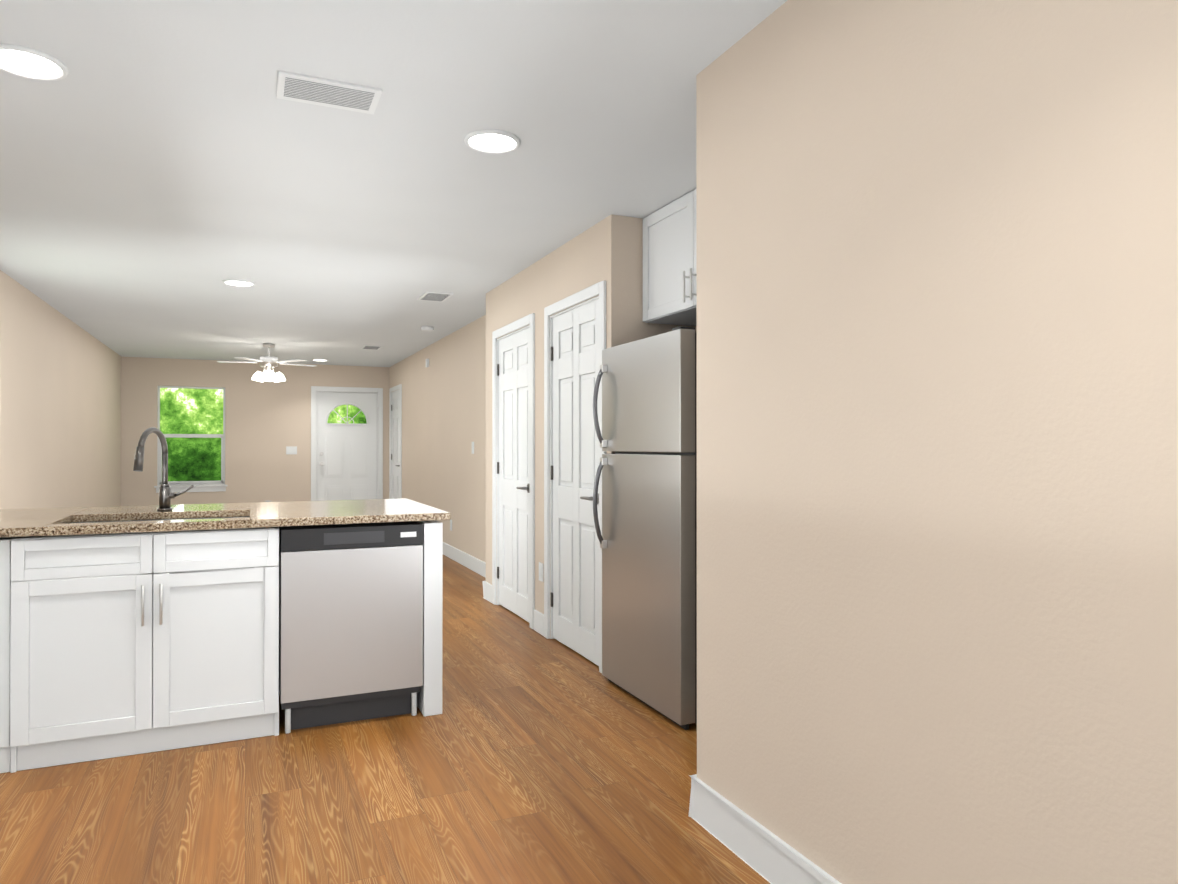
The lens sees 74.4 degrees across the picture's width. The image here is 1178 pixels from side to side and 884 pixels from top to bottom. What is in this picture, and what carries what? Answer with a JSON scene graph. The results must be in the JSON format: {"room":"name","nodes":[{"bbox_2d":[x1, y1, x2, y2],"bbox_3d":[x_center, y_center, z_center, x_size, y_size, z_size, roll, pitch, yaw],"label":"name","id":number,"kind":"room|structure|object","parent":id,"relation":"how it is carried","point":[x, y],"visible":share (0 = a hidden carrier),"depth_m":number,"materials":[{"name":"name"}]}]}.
{"room":"kitchen","nodes":[
{"label":"kitchen","id":0,"kind":"room"},
{"bbox_2d":[0,270,120,508],"bbox_3d":[-3.679,0.021,4.278,0.150,2.440,14.100,0,0,-24],"label":"wall","id":1,"kind":"structure","parent":0,"point":[60,410],"depth_m":6.88,"materials":[{"name":"beige paint"}]},
{"bbox_2d":[121,357,388,505],"bbox_3d":[-4.391,0.056,11.589,4.460,2.440,0.150,0,0,-24],"label":"wall","id":2,"kind":"structure","parent":0,"point":[267,423],"depth_m":11.26,"materials":[{"name":"beige paint"}]},
{"bbox_2d":[154,386,226,492],"bbox_3d":[-5.638,-0.087,11.022,1.360,1.900,0.180,0,0,-24],"label":"window","id":3,"kind":"structure","parent":2,"relation":"in","point":[191,424],"depth_m":11.09,"materials":[{"name":"white"}]},
{"bbox_2d":[286,446,296,453],"bbox_3d":[-4.404,0.125,11.494,0.150,0.118,0.009,0,0,-24],"label":"light switch","id":4,"kind":"object","parent":2,"relation":"attached to","point":[291,449],"visible":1,"depth_m":11.49,"materials":[{"name":"white plastic"}]},
{"bbox_2d":[317,392,376,500],"bbox_3d":[-3.683,0.256,11.827,0.882,2.018,0.125,0,0,-24],"label":"front door","id":5,"kind":"structure","parent":2,"relation":"in","point":[346,446],"depth_m":11.84,"materials":[{"name":"white wood"}]},
{"bbox_2d":[311,386,382,500],"bbox_3d":[-3.690,0.222,11.845,1.050,2.117,0.088,0,0,-24],"label":"door frame","id":6,"kind":"structure","parent":2,"relation":"attached to","point":[377,391],"depth_m":11.80,"materials":[{"name":"white wood"}]},
{"bbox_2d":[0,555,769,883],"bbox_3d":[-1.708,1.275,5.143,4.760,0.060,14.400,0,0,-24],"label":"floor","id":7,"kind":"structure","parent":0,"point":[528,755],"depth_m":2.69,"materials":[{"name":"brown wood"}]},
{"bbox_2d":[10,527,278,772],"bbox_3d":[-1.837,0.800,3.323,0.930,0.872,0.644,0,0,-24],"label":"base cabinet","id":8,"kind":"object","parent":7,"relation":"on","point":[113,654],"visible":0.96,"depth_m":3.05,"materials":[{"name":"white wood"}]},
{"bbox_2d":[0,516,442,772],"bbox_3d":[-1.898,0.801,3.377,2.377,0.870,0.720,0,0,-24],"label":"panels","id":9,"kind":"object","parent":7,"relation":"on","point":[429,698],"visible":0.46,"depth_m":3.50,"materials":[{"name":"white wood"}]},
{"bbox_2d":[279,521,422,732],"bbox_3d":[-1.139,0.804,3.643,0.594,0.866,0.598,0,0,-24],"label":"dishwasher","id":10,"kind":"object","parent":7,"relation":"on","point":[350,622],"visible":0.94,"depth_m":3.38,"materials":[{"name":"silver metal"}]},
{"bbox_2d":[593,326,696,729],"bbox_3d":[0.560,0.371,3.821,0.874,1.734,0.800,0,0,-24],"label":"fridge","id":11,"kind":"object","parent":7,"relation":"on","point":[647,538],"visible":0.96,"depth_m":3.55,"materials":[{"name":"silver metal"}]},
{"bbox_3d":[-2.369,0.795,2.295,0.645,0.872,0.902,0,0,-24],"label":"base cabinet","id":12,"kind":"object","parent":7,"relation":"on","visible":0},
{"bbox_2d":[0,507,83,536],"bbox_3d":[-2.365,0.281,2.557,0.864,0.138,2.514,0,0,-24],"label":"countertop","id":13,"kind":"structure","parent":12,"relation":"on","point":[35,522],"depth_m":3.21,"materials":[{"name":"stone"}]},
{"bbox_2d":[76,498,415,517],"bbox_3d":[-1.668,0.341,3.959,1.559,0.033,0.514,0,0,-24],"label":"countertop","id":14,"kind":"structure","parent":12,"relation":"on","point":[217,508],"depth_m":3.77,"materials":[{"name":"stone"}]},
{"bbox_2d":[133,427,193,510],"bbox_3d":[-1.931,0.127,3.537,0.228,0.387,0.261,0,0,-24],"label":"faucet","id":15,"kind":"object","parent":14,"relation":"on","point":[166,495],"visible":0.98,"depth_m":3.60,"materials":[{"name":"silver metal"}]},
{"bbox_2d":[48,506,450,535],"bbox_3d":[-1.455,0.337,3.234,1.755,0.033,0.124,0,0,-24],"label":"countertop","id":16,"kind":"structure","parent":12,"relation":"on","point":[58,526],"depth_m":3.30,"materials":[{"name":"stone"}]},
{"bbox_2d":[44,517,253,574],"bbox_3d":[-1.859,0.460,3.363,0.747,0.212,0.468,0,0,-24],"label":"sink","id":17,"kind":"object","parent":16,"relation":"in","point":[157,531],"visible":0.08,"depth_m":3.27,"materials":[{"name":"silver metal"}]},
{"bbox_2d":[244,502,427,513],"bbox_3d":[-1.150,0.340,3.677,0.839,0.033,0.420,0,0,-24],"label":"countertop","id":18,"kind":"structure","parent":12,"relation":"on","point":[299,505],"depth_m":3.89,"materials":[{"name":"stone"}]},
{"bbox_2d":[0,0,786,366],"bbox_3d":[-1.708,-1.235,5.155,4.760,0.080,14.400,0,0,-24],"label":"ceiling","id":19,"kind":"structure","parent":0,"point":[168,168],"depth_m":3.29,"materials":[{"name":"white paint"}]},
{"bbox_2d":[0,43,68,80],"bbox_3d":[-1.786,-1.204,2.463,0.224,0.020,0.224,0,0,-24],"label":"recessed light","id":20,"kind":"object","parent":19,"relation":"in","point":[24,62],"visible":1,"depth_m":2.47,"materials":[{"name":"white plastic"}]},
{"bbox_2d":[222,279,254,286],"bbox_3d":[-2.614,-1.188,5.793,0.224,0.020,0.224,0,0,-24],"label":"recessed light","id":21,"kind":"object","parent":19,"relation":"in","point":[238,282],"visible":0.92,"depth_m":5.78,"materials":[{"name":"white plastic"}]},
{"bbox_2d":[217,343,316,381],"bbox_3d":[-3.853,-0.947,9.325,1.121,0.456,1.078,0,0,-24],"label":"ceiling fan","id":22,"kind":"object","parent":19,"relation":"hanging from","point":[268,363],"visible":1,"depth_m":9.23,"materials":[{"name":"white"}]},
{"bbox_2d":[312,359,327,360],"bbox_3d":[-3.813,-1.163,11.003,0.224,0.020,0.224,0,0,-24],"label":"recessed light","id":23,"kind":"object","parent":19,"relation":"in","point":[319,359],"visible":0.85,"depth_m":10.98,"materials":[{"name":"white plastic"}]},
{"bbox_2d":[276,71,381,114],"bbox_3d":[-0.898,-1.202,2.681,0.330,0.010,0.200,0,0,-24],"label":"ceiling vent","id":24,"kind":"object","parent":19,"relation":"in","point":[322,92],"visible":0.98,"depth_m":2.67,"materials":[{"name":"white metal"}]},
{"bbox_2d":[360,345,382,349],"bbox_3d":[-2.692,-1.169,9.607,0.220,0.010,0.340,0,0,-24],"label":"ceiling vent","id":25,"kind":"object","parent":19,"relation":"in","point":[371,347],"visible":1,"depth_m":9.57,"materials":[{"name":"white metal"}]},
{"bbox_2d":[421,326,433,331],"bbox_3d":[-1.663,-1.164,7.996,0.130,0.034,0.130,0,0,-24],"label":"smoke detector","id":26,"kind":"object","parent":19,"relation":"attached to","point":[427,329],"visible":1,"depth_m":7.95,"materials":[{"name":"white plastic"}]},
{"bbox_2d":[417,291,453,301],"bbox_3d":[-1.258,-1.184,6.338,0.220,0.010,0.360,0,0,-24],"label":"ceiling vent","id":27,"kind":"object","parent":19,"relation":"in","point":[434,296],"visible":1,"depth_m":6.30,"materials":[{"name":"white metal"}]},
{"bbox_2d":[464,129,519,153],"bbox_3d":[-0.386,-1.201,3.104,0.224,0.020,0.224,0,0,-24],"label":"recessed light","id":28,"kind":"object","parent":19,"relation":"in","point":[492,141],"visible":1,"depth_m":3.10,"materials":[{"name":"white plastic"}]},
{"bbox_2d":[389,315,485,561],"bbox_3d":[-1.539,0.045,9.341,0.660,2.440,6.270,0,0,-24],"label":"wall","id":29,"kind":"structure","parent":0,"point":[443,415],"depth_m":8.46,"materials":[{"name":"beige paint"}]},
{"bbox_2d":[391,390,399,498],"bbox_3d":[-2.870,0.254,11.538,0.100,2.025,0.800,0,0,-24],"label":"door","id":30,"kind":"structure","parent":29,"relation":"in","point":[395,410],"depth_m":11.63,"materials":[{"name":"white wood"}]},
{"bbox_2d":[389,384,401,498],"bbox_3d":[-2.850,0.225,11.542,0.078,2.109,0.944,0,0,-24],"label":"door frame","id":31,"kind":"structure","parent":29,"relation":"attached to","point":[396,388],"depth_m":11.90,"materials":[{"name":"white wood"}]},
{"bbox_2d":[443,542,491,585],"bbox_3d":[-1.629,1.194,8.708,0.020,0.135,5.204,0,0,-24],"label":"baseboard","id":32,"kind":"structure","parent":29,"relation":"attached to","point":[474,564],"depth_m":7.81,"materials":[{"name":"white wood"}]},
{"bbox_2d":[486,214,696,613],"bbox_3d":[0.074,0.026,5.347,0.940,2.440,2.340,0,0,-24],"label":"wall","id":33,"kind":"structure","parent":0,"point":[609,249],"depth_m":4.74,"materials":[{"name":"beige paint"}]},
{"bbox_2d":[497,328,529,622],"bbox_3d":[-0.547,0.226,5.589,0.100,2.025,0.780,0,0,-24],"label":"closet door","id":34,"kind":"structure","parent":33,"relation":"in","point":[513,470],"depth_m":5.59,"materials":[{"name":"white wood"}]},
{"bbox_2d":[492,313,534,628],"bbox_3d":[-0.526,0.196,5.594,0.078,2.109,0.924,0,0,-24],"label":"door frame","id":35,"kind":"structure","parent":33,"relation":"attached to","point":[521,323],"depth_m":5.79,"materials":[{"name":"white wood"}]},
{"bbox_2d":[539,562,543,581],"bbox_3d":[-0.313,0.844,5.040,0.009,0.118,0.075,0,0,-24],"label":"outlet","id":36,"kind":"object","parent":33,"relation":"attached to","point":[541,571],"visible":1,"depth_m":5.03,"materials":[{"name":"white plastic"}]},
{"bbox_2d":[551,299,598,665],"bbox_3d":[-0.090,0.221,4.556,0.100,2.025,0.760,0,0,-24],"label":"closet door","id":37,"kind":"structure","parent":33,"relation":"in","point":[574,468],"depth_m":4.56,"materials":[{"name":"white wood"}]},
{"bbox_2d":[544,280,605,672],"bbox_3d":[-0.070,0.191,4.561,0.078,2.109,0.904,0,0,-24],"label":"door frame","id":38,"kind":"structure","parent":33,"relation":"attached to","point":[598,288],"depth_m":4.90,"materials":[{"name":"white wood"}]},
{"bbox_2d":[643,189,696,325],"bbox_3d":[0.754,-0.920,3.800,0.643,0.556,1.040,0,0,-24],"label":"upper cabinet","id":39,"kind":"object","parent":33,"relation":"attached to","point":[669,269],"visible":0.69,"depth_m":3.91,"materials":[{"name":"white wood"}]},
{"bbox_2d":[696,0,1177,883],"bbox_3d":[1.411,0.009,1.821,1.345,2.440,5.190,0,0,-24],"label":"wall","id":40,"kind":"structure","parent":0,"point":[936,260],"depth_m":1.65,"materials":[{"name":"beige paint"}]},
{"bbox_2d":[688,774,841,883],"bbox_3d":[1.087,1.157,0.863,0.020,0.135,3.710,0,0,-24],"label":"baseboard","id":41,"kind":"structure","parent":40,"relation":"attached to","point":[770,857],"depth_m":2.25,"materials":[{"name":"white wood"}]}
]}

